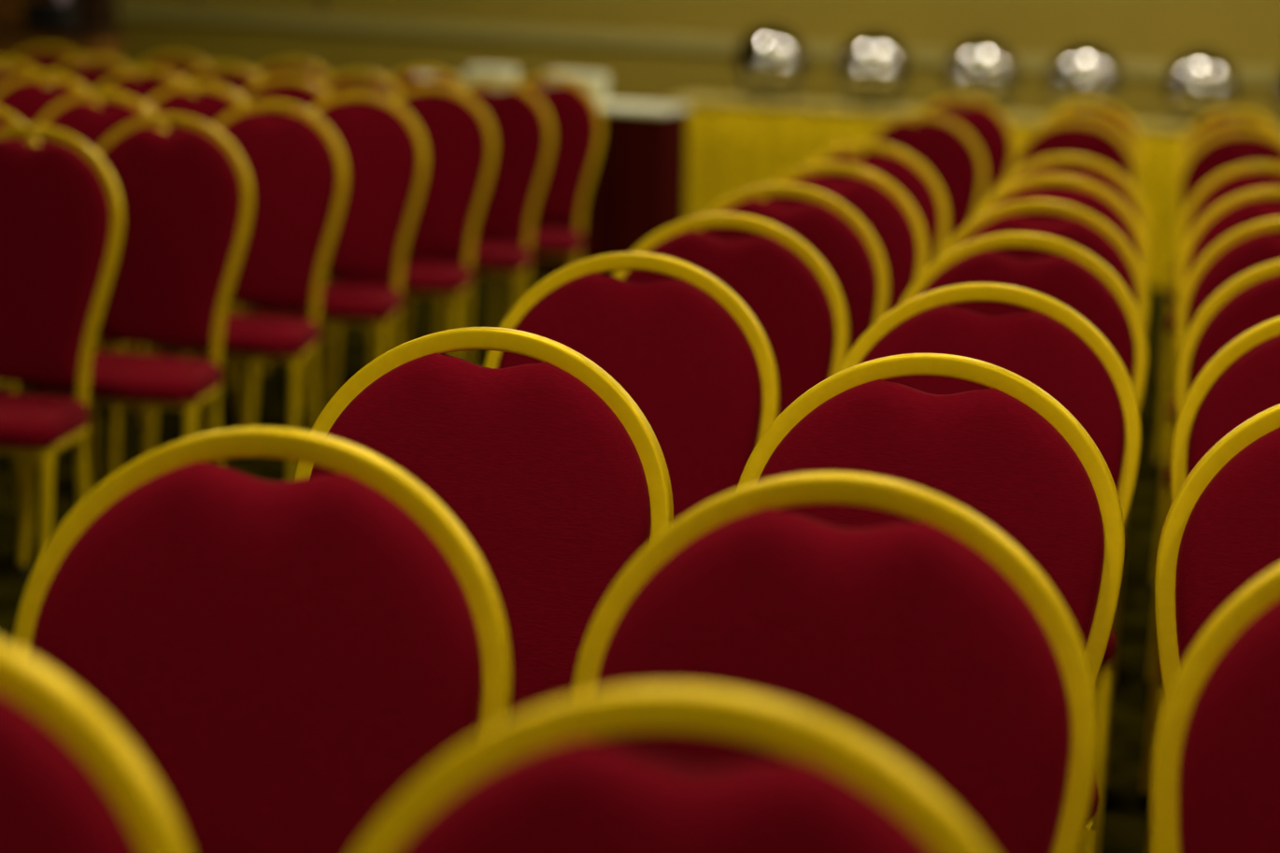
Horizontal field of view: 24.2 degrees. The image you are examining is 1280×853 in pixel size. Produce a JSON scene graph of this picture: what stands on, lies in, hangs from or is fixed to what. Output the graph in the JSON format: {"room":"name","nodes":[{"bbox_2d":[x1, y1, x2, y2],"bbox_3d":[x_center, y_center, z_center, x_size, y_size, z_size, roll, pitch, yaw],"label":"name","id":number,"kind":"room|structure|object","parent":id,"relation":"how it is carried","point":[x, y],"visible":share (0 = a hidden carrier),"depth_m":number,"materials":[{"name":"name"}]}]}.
{"room":"assembly chamber","nodes":[
{"label":"assembly chamber","id":0,"kind":"room"},
{"bbox_2d":[0,269,1170,852],"bbox_3d":[-0.575,0.537,5.776,15.300,0.120,21.200,5,9,10],"label":"floor","id":1,"kind":"structure","parent":0,"point":[1124,823],"depth_m":7.97,"materials":[{"name":"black carpet"}]},
{"bbox_2d":[0,65,8,71],"bbox_3d":[-2.339,-0.763,9.986,0.401,1.000,0.404,5,9,10],"label":"banquet chair","id":2,"kind":"object","parent":1,"relation":"on","point":[2,67],"visible":0.02,"depth_m":10.06,"materials":[{"name":"gold metal"}]},
{"bbox_2d":[0,107,40,543],"bbox_3d":[-1.571,-0.214,6.637,0.401,1.000,0.404,5,9,11],"label":"banquet chair","id":3,"kind":"object","parent":1,"relation":"on","point":[7,119],"visible":0.11,"depth_m":6.74,"materials":[{"name":"gold metal"}]},
{"bbox_2d":[0,57,53,85],"bbox_3d":[-2.033,-0.626,9.192,0.401,1.000,0.404,4,9,9],"label":"banquet chair","id":4,"kind":"object","parent":1,"relation":"on","point":[24,67],"visible":0.19,"depth_m":9.28,"materials":[{"name":"gold metal"}]},
{"bbox_2d":[4,43,88,71],"bbox_3d":[-2.189,-0.858,10.662,0.401,1.000,0.404,5,9,11],"label":"banquet chair","id":5,"kind":"object","parent":1,"relation":"on","point":[43,63],"visible":0.17,"depth_m":10.75,"materials":[{"name":"gold metal"}]},
{"bbox_2d":[0,71,101,125],"bbox_3d":[-1.746,-0.486,8.370,0.401,1.000,0.404,5,9,11],"label":"banquet chair","id":6,"kind":"object","parent":1,"relation":"on","point":[28,101],"visible":0.25,"depth_m":8.46,"materials":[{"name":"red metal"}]},
{"bbox_2d":[0,124,124,555],"bbox_3d":[-1.277,-0.086,5.893,0.401,1.000,0.404,5,9,10],"label":"banquet chair","id":7,"kind":"object","parent":1,"relation":"on","point":[62,217],"visible":0.89,"depth_m":5.96,"materials":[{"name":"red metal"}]},
{"bbox_2d":[0,25,127,66],"bbox_3d":[-3.000,-1.570,15.308,0.600,0.930,0.455,5,9,10],"label":"base cabinet","id":8,"kind":"object","parent":1,"relation":"on","point":[13,38],"visible":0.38,"depth_m":15.06,"materials":[{"name":"brown wood"}]},
{"bbox_2d":[24,0,79,29],"bbox_3d":[-2.990,-2.090,15.185,0.230,0.135,0.186,5,9,10],"label":"loudspeaker","id":9,"kind":"object","parent":8,"relation":"on","point":[37,14],"visible":1,"depth_m":15.10,"materials":[{"name":"black plastic"}]},
{"bbox_2d":[26,2,63,27],"bbox_3d":[-3.006,-2.078,15.098,0.200,0.111,0.008,5,9,10],"label":"grille","id":10,"kind":"object","parent":9,"relation":"attached to","point":[37,14],"depth_m":15.09,"materials":[{"name":"black plastic"}]},
{"bbox_2d":[0,639,191,852],"bbox_3d":[-0.475,0.621,1.519,0.401,1.000,0.404,5,9,10],"label":"banquet chair","id":11,"kind":"object","parent":1,"relation":"on","point":[71,781],"visible":1,"depth_m":1.59,"materials":[{"name":"gold metal"}]},
{"bbox_2d":[50,54,141,353],"bbox_3d":[-1.874,-0.725,9.901,0.401,1.000,0.404,4,9,9],"label":"banquet chair","id":12,"kind":"object","parent":1,"relation":"on","point":[91,77],"visible":0.12,"depth_m":9.99,"materials":[{"name":"gold metal"}]},
{"bbox_2d":[29,89,168,475],"bbox_3d":[-1.418,-0.333,7.474,0.401,1.000,0.404,5,9,10],"label":"banquet chair","id":13,"kind":"object","parent":1,"relation":"on","point":[92,123],"visible":0.19,"depth_m":7.56,"materials":[{"name":"gold metal"}]},
{"bbox_2d":[15,113,253,577],"bbox_3d":[-1.104,-0.177,6.559,0.401,1.000,0.404,5,9,10],"label":"banquet chair","id":14,"kind":"object","parent":1,"relation":"on","point":[187,195],"visible":0.68,"depth_m":6.63,"materials":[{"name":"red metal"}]},
{"bbox_2d":[95,66,198,356],"bbox_3d":[-1.578,-0.591,9.121,0.401,1.000,0.404,5,9,10],"label":"banquet chair","id":15,"kind":"object","parent":1,"relation":"on","point":[124,81],"visible":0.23,"depth_m":9.21,"materials":[{"name":"gold metal"}]},
{"bbox_2d":[135,51,216,79],"bbox_3d":[-1.718,-0.821,10.587,0.401,1.000,0.404,5,9,10],"label":"banquet chair","id":16,"kind":"object","parent":1,"relation":"on","point":[180,69],"visible":0.15,"depth_m":10.68,"materials":[{"name":"gold metal"}]},
{"bbox_2d":[131,81,248,428],"bbox_3d":[-1.293,-0.450,8.293,0.401,1.000,0.404,5,9,9],"label":"banquet chair","id":17,"kind":"object","parent":1,"relation":"on","point":[209,108],"visible":0.2,"depth_m":8.38,"materials":[{"name":"gold metal"}]},
{"bbox_2d":[125,62,263,379],"bbox_3d":[-1.433,-0.687,9.803,0.401,1.000,0.404,5,9,9],"label":"banquet chair","id":18,"kind":"object","parent":1,"relation":"on","point":[237,82],"visible":0.21,"depth_m":9.89,"materials":[{"name":"gold metal"}]},
{"bbox_2d":[145,100,347,481],"bbox_3d":[-0.975,-0.297,7.394,0.401,1.000,0.404,5,9,9],"label":"banquet chair","id":19,"kind":"object","parent":1,"relation":"on","point":[296,163],"visible":0.62,"depth_m":7.46,"materials":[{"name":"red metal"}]},
{"bbox_2d":[181,75,332,419],"bbox_3d":[-1.132,-0.554,9.034,0.401,1.000,0.404,5,9,10],"label":"banquet chair","id":20,"kind":"object","parent":1,"relation":"on","point":[312,92],"visible":0.21,"depth_m":9.12,"materials":[{"name":"gold metal"}]},
{"bbox_2d":[13,426,512,852],"bbox_3d":[-0.343,0.522,2.219,0.401,1.000,0.404,5,9,10],"label":"banquet chair","id":21,"kind":"object","parent":1,"relation":"on","point":[284,660],"visible":0.91,"depth_m":2.29,"materials":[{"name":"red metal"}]},
{"bbox_2d":[241,58,331,341],"bbox_3d":[-1.286,-0.786,10.508,0.401,1.000,0.404,5,9,9],"label":"banquet chair","id":22,"kind":"object","parent":1,"relation":"on","point":[314,72],"visible":0.16,"depth_m":10.60,"materials":[{"name":"gold metal"}]},
{"bbox_2d":[259,70,402,380],"bbox_3d":[-0.980,-0.655,9.754,0.401,1.000,0.404,5,9,11],"label":"banquet chair","id":23,"kind":"object","parent":1,"relation":"on","point":[338,83],"visible":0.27,"depth_m":9.84,"materials":[{"name":"gold metal"}]},
{"bbox_2d":[242,90,427,460],"bbox_3d":[-0.832,-0.413,8.211,0.401,1.000,0.404,4,9,9],"label":"banquet chair","id":24,"kind":"object","parent":1,"relation":"on","point":[384,147],"visible":0.65,"depth_m":8.28,"materials":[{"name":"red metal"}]},
{"bbox_2d":[340,66,464,355],"bbox_3d":[-0.814,-0.747,10.418,0.401,1.000,0.404,5,9,9],"label":"banquet chair","id":25,"kind":"object","parent":1,"relation":"on","point":[405,78],"visible":0.18,"depth_m":10.50,"materials":[{"name":"gold metal"}]},
{"bbox_2d":[328,84,496,400],"bbox_3d":[-0.680,-0.518,8.959,0.401,1.000,0.404,5,9,10],"label":"banquet chair","id":26,"kind":"object","parent":1,"relation":"on","point":[459,135],"visible":0.6,"depth_m":9.02,"materials":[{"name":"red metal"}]},
{"bbox_2d":[401,78,554,343],"bbox_3d":[-0.528,-0.617,9.666,0.401,1.000,0.404,5,9,11],"label":"banquet chair","id":27,"kind":"object","parent":1,"relation":"on","point":[522,125],"visible":0.56,"depth_m":9.73,"materials":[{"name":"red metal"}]},
{"bbox_2d":[294,327,673,717],"bbox_3d":[-0.217,0.419,2.941,0.401,1.000,0.404,5,9,13],"label":"banquet chair","id":28,"kind":"object","parent":1,"relation":"on","point":[558,478],"visible":0.47,"depth_m":3.00,"materials":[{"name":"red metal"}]},
{"bbox_2d":[460,73,603,359],"bbox_3d":[-0.369,-0.711,10.342,0.401,1.000,0.404,4,9,9],"label":"banquet chair","id":29,"kind":"object","parent":1,"relation":"on","point":[576,118],"visible":0.48,"depth_m":10.41,"materials":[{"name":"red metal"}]},
{"bbox_2d":[404,99,690,274],"bbox_3d":[-0.510,-1.144,13.944,1.412,0.762,0.772,5,9,10],"label":"side table","id":30,"kind":"object","parent":1,"relation":"on","point":[637,189],"visible":0.3,"depth_m":13.51,"materials":[{"name":"red fabric"}]},
{"bbox_2d":[594,96,607,103],"bbox_3d":[-0.302,-1.516,13.832,0.250,0.026,0.300,5,9,12],"label":"folded cloth","id":31,"kind":"object","parent":30,"relation":"on","point":[599,99],"visible":0.25,"depth_m":13.83,"materials":[{"name":"white fabric"}]},
{"bbox_2d":[590,90,608,98],"bbox_3d":[-0.299,-1.542,13.828,0.250,0.026,0.300,5,9,11],"label":"folded cloth","id":32,"kind":"object","parent":31,"relation":"on","point":[599,93],"visible":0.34,"depth_m":13.78,"materials":[{"name":"white fabric"}]},
{"bbox_2d":[544,84,608,92],"bbox_3d":[-0.294,-1.568,13.823,0.250,0.026,0.300,4,9,9],"label":"folded cloth","id":33,"kind":"object","parent":32,"relation":"on","point":[596,89],"visible":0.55,"depth_m":13.69,"materials":[{"name":"white fabric"}]},
{"bbox_2d":[541,79,609,86],"bbox_3d":[-0.296,-1.594,13.820,0.250,0.026,0.300,5,9,13],"label":"folded cloth","id":34,"kind":"object","parent":33,"relation":"on","point":[590,83],"visible":0.62,"depth_m":13.69,"materials":[{"name":"white fabric"}]},
{"bbox_2d":[544,71,609,81],"bbox_3d":[-0.292,-1.620,13.816,0.250,0.026,0.300,5,9,10],"label":"folded cloth","id":35,"kind":"object","parent":34,"relation":"on","point":[578,76],"visible":0.79,"depth_m":13.68,"materials":[{"name":"white fabric"}]},
{"bbox_3d":[-0.985,-1.566,13.920,0.220,0.026,0.300,5,9,12],"label":"folded cloth","id":36,"kind":"object","parent":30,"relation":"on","visible":0},
{"bbox_3d":[-0.992,-1.592,13.917,0.220,0.026,0.300,5,9,10],"label":"folded cloth","id":37,"kind":"object","parent":36,"relation":"on","visible":0},
{"bbox_2d":[412,73,460,80],"bbox_3d":[-0.981,-1.618,13.912,0.220,0.026,0.300,5,9,12],"label":"folded cloth","id":38,"kind":"object","parent":37,"relation":"on","point":[417,75],"visible":0.24,"depth_m":13.92,"materials":[{"name":"white fabric"}]},
{"bbox_3d":[-0.701,-1.555,13.951,0.200,0.026,0.300,5,9,9],"label":"folded cloth","id":39,"kind":"object","parent":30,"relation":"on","visible":0},
{"bbox_2d":[465,84,509,91],"bbox_3d":[-0.693,-1.581,13.946,0.200,0.026,0.300,4,9,8],"label":"folded cloth","id":40,"kind":"object","parent":39,"relation":"on","point":[492,88],"visible":0.17,"depth_m":13.79,"materials":[{"name":"white fabric"}]},
{"bbox_2d":[463,78,519,86],"bbox_3d":[-0.692,-1.607,13.942,0.200,0.026,0.300,5,9,11],"label":"folded cloth","id":41,"kind":"object","parent":40,"relation":"on","point":[465,80],"visible":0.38,"depth_m":13.81,"materials":[{"name":"white fabric"}]},
{"bbox_2d":[462,72,518,80],"bbox_3d":[-0.697,-1.634,13.939,0.200,0.026,0.300,5,9,11],"label":"folded cloth","id":42,"kind":"object","parent":41,"relation":"on","point":[473,76],"visible":0.83,"depth_m":13.80,"materials":[{"name":"white fabric"}]},
{"bbox_2d":[465,66,518,74],"bbox_3d":[-0.689,-1.659,13.934,0.200,0.026,0.300,4,9,7],"label":"folded cloth","id":43,"kind":"object","parent":42,"relation":"on","point":[491,70],"visible":1,"depth_m":13.80,"materials":[{"name":"white fabric"}]},
{"bbox_2d":[483,252,779,521],"bbox_3d":[-0.065,0.290,3.846,0.401,1.000,0.404,5,9,11],"label":"banquet chair","id":44,"kind":"object","parent":1,"relation":"on","point":[694,359],"visible":0.38,"depth_m":3.91,"materials":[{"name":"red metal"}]},
{"bbox_2d":[352,683,992,852],"bbox_3d":[-0.029,0.656,1.442,0.401,1.000,0.404,5,9,10],"label":"banquet chair","id":45,"kind":"object","parent":1,"relation":"on","point":[543,778],"visible":1,"depth_m":1.53,"materials":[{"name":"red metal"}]},
{"bbox_2d":[611,213,849,415],"bbox_3d":[0.081,0.185,4.589,0.401,1.000,0.404,5,9,10],"label":"banquet chair","id":46,"kind":"object","parent":1,"relation":"on","point":[799,305],"visible":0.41,"depth_m":4.66,"materials":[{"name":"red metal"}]},
{"bbox_2d":[696,183,889,354],"bbox_3d":[0.210,0.078,5.339,0.401,1.000,0.404,4,9,9],"label":"banquet chair","id":47,"kind":"object","parent":1,"relation":"on","point":[847,246],"visible":0.28,"depth_m":5.41,"materials":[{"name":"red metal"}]},
{"bbox_2d":[571,471,1098,852],"bbox_3d":[0.094,0.556,2.148,0.401,1.000,0.404,5,9,11],"label":"banquet chair","id":48,"kind":"object","parent":1,"relation":"on","point":[935,639],"visible":0.8,"depth_m":2.22,"materials":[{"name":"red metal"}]},
{"bbox_2d":[757,162,927,312],"bbox_3d":[0.348,-0.026,6.075,0.401,1.000,0.404,5,9,10],"label":"banquet chair","id":49,"kind":"object","parent":1,"relation":"on","point":[892,218],"visible":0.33,"depth_m":6.14,"materials":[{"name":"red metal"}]},
{"bbox_2d":[804,141,949,267],"bbox_3d":[0.487,-0.156,6.980,0.401,1.000,0.404,5,9,10],"label":"banquet chair","id":50,"kind":"object","parent":1,"relation":"on","point":[909,174],"visible":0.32,"depth_m":7.05,"materials":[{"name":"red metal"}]},
{"bbox_2d":[855,112,986,243],"bbox_3d":[0.790,-0.420,8.832,0.401,1.000,0.404,5,9,10],"label":"banquet chair","id":51,"kind":"object","parent":1,"relation":"on","point":[952,154],"visible":0.39,"depth_m":8.90,"materials":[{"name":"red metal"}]},
{"bbox_2d":[667,92,1193,288],"bbox_3d":[2.882,-1.069,14.615,5.534,0.772,0.844,5,9,10],"label":"buffet table","id":52,"kind":"object","parent":1,"relation":"on","point":[734,144],"visible":0.29,"depth_m":14.57,"materials":[{"name":"golden yellow cloth"},{"name":"brushed steel"}]},
{"bbox_2d":[730,24,810,101],"bbox_3d":[0.654,-1.820,14.919,0.403,0.374,0.403,-3,10,-34],"label":"chafing dish","id":53,"kind":"object","parent":52,"relation":"on","point":[766,51],"visible":1,"depth_m":14.78,"materials":[{"name":"metal"}]},
{"bbox_2d":[735,92,802,99],"bbox_3d":[0.645,-1.652,14.945,0.336,0.016,0.336,4,9,7],"label":"tray","id":54,"kind":"object","parent":53,"relation":"on","point":[766,95],"depth_m":14.83,"materials":[{"name":"metal"}]},
{"bbox_2d":[833,29,914,107],"bbox_3d":[1.161,-1.780,14.836,0.404,0.374,0.404,-3,11,-35],"label":"chafing dish","id":55,"kind":"object","parent":52,"relation":"on","point":[870,57],"visible":1,"depth_m":14.70,"materials":[{"name":"metal"}]},
{"bbox_2d":[838,99,905,105],"bbox_3d":[1.152,-1.612,14.861,0.336,0.016,0.336,5,9,10],"label":"tray","id":56,"kind":"object","parent":55,"relation":"on","point":[875,102],"depth_m":14.76,"materials":[{"name":"metal"}]},
{"bbox_2d":[939,35,1022,113],"bbox_3d":[1.683,-1.738,14.744,0.404,0.374,0.404,-3,11,-36],"label":"chafing dish","id":57,"kind":"object","parent":52,"relation":"on","point":[981,64],"visible":0.84,"depth_m":14.60,"materials":[{"name":"metal"}]},
{"bbox_2d":[957,105,1012,112],"bbox_3d":[1.674,-1.570,14.769,0.336,0.016,0.336,4,9,9],"label":"tray","id":58,"kind":"object","parent":57,"relation":"on","point":[1002,108],"depth_m":14.68,"materials":[{"name":"metal"}]},
{"bbox_2d":[1042,42,1124,113],"bbox_3d":[2.174,-1.696,14.642,0.404,0.374,0.404,-3,11,-37],"label":"chafing dish","id":59,"kind":"object","parent":52,"relation":"on","point":[1089,70],"visible":0.81,"depth_m":14.50,"materials":[{"name":"metal"}]},
{"bbox_2d":[1158,48,1242,125],"bbox_3d":[2.732,-1.655,14.568,0.404,0.374,0.404,-3,11,-37],"label":"chafing dish","id":60,"kind":"object","parent":52,"relation":"on","point":[1201,77],"visible":0.89,"depth_m":14.43,"materials":[{"name":"metal"}]},
{"bbox_2d":[1163,118,1196,124],"bbox_3d":[2.723,-1.487,14.594,0.336,0.016,0.336,4,9,8],"label":"tray","id":61,"kind":"object","parent":60,"relation":"on","point":[1173,120],"depth_m":14.49,"materials":[{"name":"metal"}]},
{"bbox_2d":[1268,71,1279,128],"bbox_3d":[3.253,-1.613,14.479,0.404,0.374,0.404,-3,10,-34],"label":"chafing dish","id":62,"kind":"object","parent":52,"relation":"on","point":[1275,91],"visible":0.93,"depth_m":14.44,"materials":[{"name":"metal"}]},
{"bbox_2d":[737,353,1124,683],"bbox_3d":[0.238,0.446,2.922,0.401,1.000,0.404,5,9,12],"label":"banquet chair","id":63,"kind":"object","parent":1,"relation":"on","point":[1008,452],"visible":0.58,"depth_m":2.99,"materials":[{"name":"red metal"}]},
{"bbox_2d":[910,95,1016,202],"bbox_3d":[1.080,-0.647,10.434,0.401,1.000,0.404,5,9,10],"label":"banquet chair","id":64,"kind":"object","parent":1,"relation":"on","point":[992,131],"visible":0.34,"depth_m":10.50,"materials":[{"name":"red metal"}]},
{"bbox_2d":[837,283,1141,852],"bbox_3d":[0.385,0.339,3.683,0.401,1.000,0.404,5,9,11],"label":"banquet chair","id":65,"kind":"object","parent":1,"relation":"on","point":[1051,346],"visible":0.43,"depth_m":3.75,"materials":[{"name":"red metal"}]},
{"bbox_2d":[898,232,1148,852],"bbox_3d":[0.536,0.221,4.516,0.401,1.000,0.404,5,9,10],"label":"banquet chair","id":66,"kind":"object","parent":1,"relation":"on","point":[1074,277],"visible":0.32,"depth_m":4.59,"materials":[{"name":"gold metal"}]},
{"bbox_2d":[937,199,1149,801],"bbox_3d":[0.670,0.112,5.277,0.401,1.000,0.404,5,9,10],"label":"banquet chair","id":67,"kind":"object","parent":1,"relation":"on","point":[1088,231],"visible":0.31,"depth_m":5.36,"materials":[{"name":"gold metal"}]},
{"bbox_2d":[967,174,1151,695],"bbox_3d":[0.808,0.000,6.067,0.401,1.000,0.404,5,9,10],"label":"banquet chair","id":68,"kind":"object","parent":1,"relation":"on","point":[1096,199],"visible":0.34,"depth_m":6.15,"materials":[{"name":"gold metal"}]},
{"bbox_2d":[989,154,1151,610],"bbox_3d":[0.950,-0.117,6.892,0.401,1.000,0.404,5,9,10],"label":"banquet chair","id":69,"kind":"object","parent":1,"relation":"on","point":[1102,174],"visible":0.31,"depth_m":6.97,"materials":[{"name":"gold metal"}]},
{"bbox_2d":[1007,118,1140,193],"bbox_3d":[1.270,-0.413,8.954,0.401,1.000,0.404,5,9,10],"label":"banquet chair","id":70,"kind":"object","parent":1,"relation":"on","point":[1102,143],"visible":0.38,"depth_m":9.04,"materials":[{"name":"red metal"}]},
{"bbox_2d":[1031,108,1141,174],"bbox_3d":[1.422,-0.538,9.832,0.401,1.000,0.404,4,9,9],"label":"banquet chair","id":71,"kind":"object","parent":1,"relation":"on","point":[1105,119],"visible":0.2,"depth_m":9.92,"materials":[{"name":"gold metal"}]},
{"bbox_2d":[1045,99,1144,169],"bbox_3d":[1.577,-0.663,10.710,0.401,1.000,0.404,5,9,10],"label":"banquet chair","id":72,"kind":"object","parent":1,"relation":"on","point":[1111,109],"visible":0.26,"depth_m":10.79,"materials":[{"name":"gold metal"}]},
{"bbox_2d":[1136,217,1279,808],"bbox_3d":[1.105,0.150,5.184,0.401,1.000,0.404,5,9,10],"label":"banquet chair","id":73,"kind":"object","parent":1,"relation":"on","point":[1248,247],"visible":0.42,"depth_m":5.29,"materials":[{"name":"gold metal"}]},
{"bbox_2d":[1143,186,1279,693],"bbox_3d":[1.261,0.028,6.042,0.401,1.000,0.404,5,9,10],"label":"banquet chair","id":74,"kind":"object","parent":1,"relation":"on","point":[1239,210],"visible":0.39,"depth_m":6.14,"materials":[{"name":"gold metal"}]},
{"bbox_2d":[1144,259,1279,852],"bbox_3d":[0.959,0.266,4.365,0.401,1.000,0.404,5,9,10],"label":"banquet chair","id":75,"kind":"object","parent":1,"relation":"on","point":[1251,299],"visible":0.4,"depth_m":4.47,"materials":[{"name":"gold metal"}]},
{"bbox_2d":[1149,316,1279,852],"bbox_3d":[0.818,0.374,3.606,0.401,1.000,0.404,5,9,10],"label":"banquet chair","id":76,"kind":"object","parent":1,"relation":"on","point":[1242,381],"visible":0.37,"depth_m":3.71,"materials":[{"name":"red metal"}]},
{"bbox_2d":[1149,161,1279,596],"bbox_3d":[1.438,-0.110,7.016,0.401,1.000,0.404,5,9,10],"label":"banquet chair","id":77,"kind":"object","parent":1,"relation":"on","point":[1231,181],"visible":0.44,"depth_m":7.11,"materials":[{"name":"gold metal"}]},
{"bbox_2d":[1151,563,1279,852],"bbox_3d":[0.529,0.593,2.057,0.401,1.000,0.404,5,9,10],"label":"banquet chair","id":78,"kind":"object","parent":1,"relation":"on","point":[1216,781],"visible":1,"depth_m":2.16,"materials":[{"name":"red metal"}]},
{"bbox_2d":[1153,128,1279,470],"bbox_3d":[1.766,-0.373,8.869,0.401,1.000,0.404,5,9,10],"label":"banquet chair","id":79,"kind":"object","parent":1,"relation":"on","point":[1219,152],"visible":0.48,"depth_m":8.96,"materials":[{"name":"gold metal"}]},
{"bbox_2d":[1154,403,1279,698],"bbox_3d":[0.665,0.484,2.823,0.401,1.000,0.404,4,9,9],"label":"banquet chair","id":80,"kind":"object","parent":1,"relation":"on","point":[1220,533],"visible":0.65,"depth_m":2.93,"materials":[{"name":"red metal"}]},
{"bbox_2d":[1157,117,1279,427],"bbox_3d":[1.928,-0.498,9.745,0.401,1.000,0.404,4,9,9],"label":"banquet chair","id":81,"kind":"object","parent":1,"relation":"on","point":[1219,126],"visible":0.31,"depth_m":9.85,"materials":[{"name":"gold metal"}]},
{"bbox_2d":[1159,107,1279,391],"bbox_3d":[2.096,-0.629,10.671,0.401,1.000,0.404,5,9,10],"label":"banquet chair","id":82,"kind":"object","parent":1,"relation":"on","point":[1217,115],"visible":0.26,"depth_m":10.77,"materials":[{"name":"gold metal"}]},
{"bbox_2d":[115,0,1279,125],"bbox_3d":[1.402,-2.703,15.758,15.300,3.500,0.150,5,9,10],"label":"wall","id":83,"kind":"structure","parent":0,"point":[1246,32],"depth_m":15.94,"materials":[{"name":"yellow paint"}]},
{"bbox_2d":[0,0,68,25],"bbox_3d":[-3.547,-2.486,16.582,0.930,2.300,0.075,5,9,10],"label":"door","id":84,"kind":"structure","parent":83,"relation":"in","point":[11,11],"depth_m":16.57,"materials":[{"name":"brown wood"}]},
{"bbox_2d":[68,0,116,30],"bbox_3d":[-2.971,-3.024,16.325,0.205,3.500,0.220,5,9,10],"label":"trim","id":85,"kind":"structure","parent":83,"relation":"attached to","point":[92,14],"depth_m":16.33,"materials":[{"name":"brown wood"}]},
{"bbox_2d":[192,0,199,7],"bbox_3d":[-2.377,-3.513,16.254,0.040,2.450,0.012,5,9,10],"label":"trim","id":86,"kind":"structure","parent":83,"relation":"attached to","point":[195,3],"depth_m":16.43,"materials":[{"name":"yellow"}]},
{"bbox_2d":[318,0,327,14],"bbox_3d":[-1.669,-3.457,16.132,0.040,2.450,0.012,5,9,10],"label":"trim","id":87,"kind":"structure","parent":83,"relation":"attached to","point":[321,3],"depth_m":16.30,"materials":[{"name":"yellow"}]},
{"bbox_2d":[116,2,1279,85],"bbox_3d":[2.914,-1.835,15.512,11.810,0.080,0.030,5,9,10],"label":"trim","id":88,"kind":"structure","parent":83,"relation":"attached to","point":[691,43],"depth_m":16.10,"materials":[{"name":"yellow paint"}]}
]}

